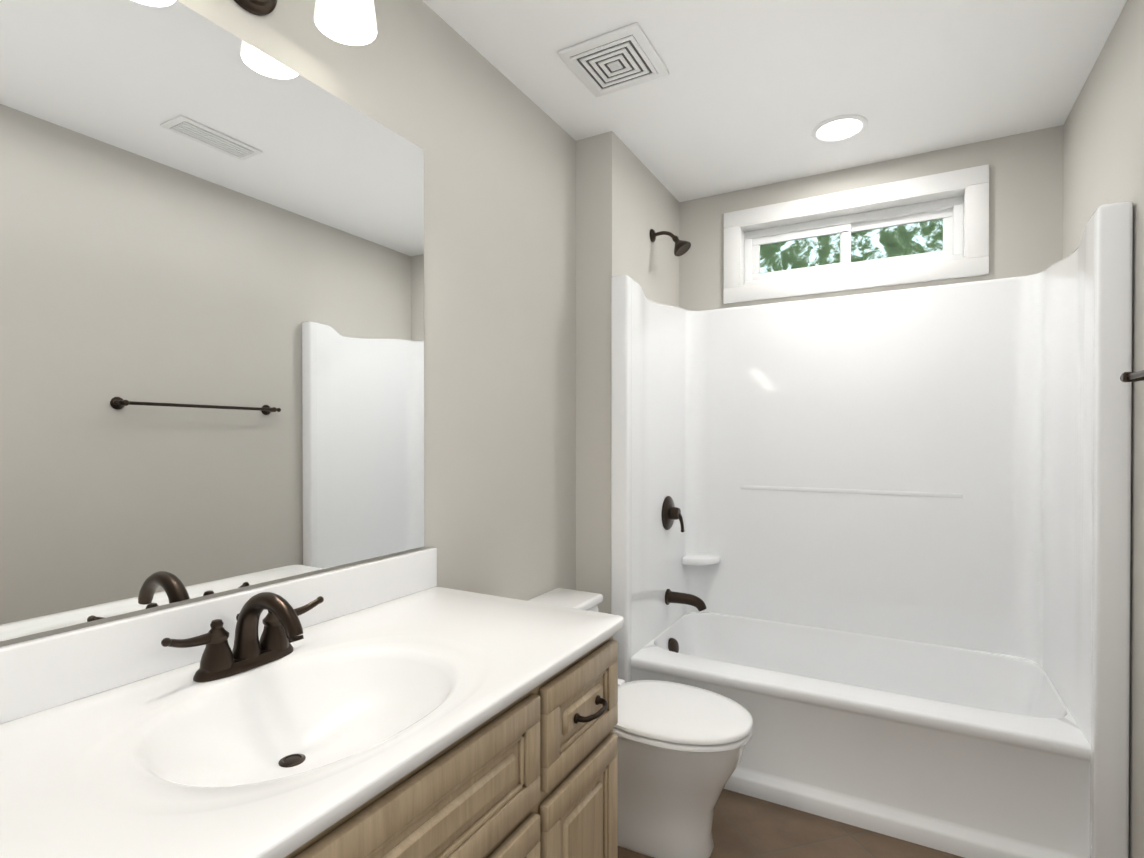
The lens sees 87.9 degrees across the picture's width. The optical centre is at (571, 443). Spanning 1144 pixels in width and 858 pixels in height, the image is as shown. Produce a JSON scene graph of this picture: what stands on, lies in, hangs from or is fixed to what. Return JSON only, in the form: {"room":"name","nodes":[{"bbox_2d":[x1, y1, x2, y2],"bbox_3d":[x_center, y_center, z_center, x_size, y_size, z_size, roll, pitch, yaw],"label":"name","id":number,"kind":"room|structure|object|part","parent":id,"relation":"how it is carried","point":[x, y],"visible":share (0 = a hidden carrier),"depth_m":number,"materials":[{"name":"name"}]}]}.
{"room":"bathroom","nodes":[
{"label":"bathroom","id":0,"kind":"room"},
{"bbox_2d":[0,0,575,646],"bbox_3d":[-0.531,0.007,1.632,0.150,2.500,3.920,0,0,29],"label":"wall","id":1,"kind":"structure","parent":0,"point":[486,136],"depth_m":1.90,"materials":[{"name":"beige paint"}]},
{"bbox_2d":[0,0,423,641],"bbox_3d":[-0.705,-0.263,1.155,0.005,1.114,1.180,0,0,29],"label":"mirror","id":2,"kind":"object","parent":1,"relation":"attached to","point":[210,306],"visible":1,"depth_m":1.12,"materials":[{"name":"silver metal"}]},
{"bbox_2d":[234,0,376,45],"bbox_3d":[-0.584,-0.975,1.170,0.197,0.172,0.408,0,0,29],"label":"sconce","id":3,"kind":"object","parent":1,"relation":"attached to","point":[350,22],"visible":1,"depth_m":1.31,"materials":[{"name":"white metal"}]},
{"bbox_2d":[576,131,678,613],"bbox_3d":[0.287,-0.002,2.778,0.165,2.500,0.820,0,0,29],"label":"wall","id":4,"kind":"structure","parent":0,"point":[627,201],"depth_m":2.43,"materials":[{"name":"beige paint"}]},
{"bbox_2d":[422,0,1126,201],"bbox_3d":[0.290,-1.290,1.165,2.030,0.100,3.920,0,0,29],"label":"ceiling","id":5,"kind":"structure","parent":0,"point":[744,94],"depth_m":2.00,"materials":[{"name":"white paint"}]},
{"bbox_2d":[558,22,668,96],"bbox_3d":[0.141,-1.236,1.936,0.276,0.017,0.276,0,0,29],"label":"ceiling vent","id":6,"kind":"object","parent":5,"relation":"in","point":[625,57],"visible":1,"depth_m":1.91,"materials":[{"name":"white plastic"}]},
{"bbox_2d":[811,114,867,141],"bbox_3d":[1.059,-1.243,2.351,0.204,0.009,0.204,0,0,29],"label":"recessed light","id":7,"kind":"object","parent":5,"relation":"in","point":[840,128],"visible":0.98,"depth_m":2.34,"materials":[{"name":"white plastic"}]},
{"bbox_2d":[618,789,963,857],"bbox_3d":[0.290,1.310,1.184,2.030,0.100,3.920,0,0,29],"label":"floor","id":8,"kind":"structure","parent":0,"point":[745,826],"depth_m":1.89,"materials":[{"name":"wood"}]},
{"bbox_2d":[0,548,623,857],"bbox_3d":[-0.426,0.782,1.006,0.641,0.958,1.250,0,0,29],"label":"bathroom vanity","id":9,"kind":"object","parent":8,"relation":"on","point":[401,706],"visible":1,"depth_m":0.99,"materials":[{"name":"brown wood"}]},
{"bbox_2d":[161,592,323,681],"bbox_3d":[-0.553,0.341,1.076,0.186,0.142,0.308,0,0,29],"label":"faucet","id":10,"kind":"object","parent":9,"relation":"on","point":[281,632],"visible":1,"depth_m":1.06,"materials":[{"name":"brown metal"}]},
{"bbox_2d":[528,588,752,857],"bbox_3d":[0.182,0.909,1.939,0.793,0.692,0.430,0,0,29],"label":"toilet","id":11,"kind":"object","parent":8,"relation":"on","point":[681,747],"visible":0.65,"depth_m":1.77,"materials":[{"name":"white ceramic"}]},
{"bbox_2d":[611,201,1132,857],"bbox_3d":[1.035,0.132,2.347,1.559,2.240,0.842,0,0,29],"label":"shower","id":12,"kind":"object","parent":8,"relation":"on","point":[869,561],"visible":1,"depth_m":2.41,"materials":[{"name":"white plastic"}]},
{"bbox_3d":[0.639,0.703,2.611,0.459,0.922,0.156,0,0,29],"label":"handle","id":13,"kind":"part","parent":12,"relation":"part of","materials":[{"name":"brown metal"}]},
{"bbox_2d":[679,125,1062,310],"bbox_3d":[1.207,-0.002,2.821,1.730,2.500,0.150,0,0,29],"label":"wall","id":14,"kind":"structure","parent":0,"point":[1025,203],"depth_m":2.49,"materials":[{"name":"beige paint"}]},
{"bbox_2d":[724,164,988,303],"bbox_3d":[1.268,-0.921,2.759,1.090,0.450,0.148,0,0,29],"label":"window","id":15,"kind":"structure","parent":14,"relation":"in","point":[957,201],"depth_m":2.70,"materials":[{"name":"white paint"}]},
{"bbox_2d":[1063,0,1143,857],"bbox_3d":[1.111,0.013,0.717,0.150,2.500,3.920,0,0,29],"label":"wall","id":16,"kind":"structure","parent":0,"point":[1103,144],"depth_m":1.63,"materials":[{"name":"beige paint"}]},
{"bbox_2d":[1120,370,1143,381],"bbox_3d":[1.218,-0.160,1.143,0.077,0.054,0.751,0,0,29],"label":"towel rail","id":17,"kind":"object","parent":16,"relation":"attached to","point":[1131,376],"visible":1,"depth_m":1.43,"materials":[{"name":"brown metal"}]},
{"label":"outside","id":18,"kind":"structure","parent":0,"visible":0},
{"bbox_2d":[760,219,942,272],"bbox_3d":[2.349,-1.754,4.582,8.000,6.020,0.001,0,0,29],"label":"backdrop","id":19,"kind":"structure","parent":18,"point":[918,239],"depth_m":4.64,"materials":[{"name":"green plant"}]}
]}

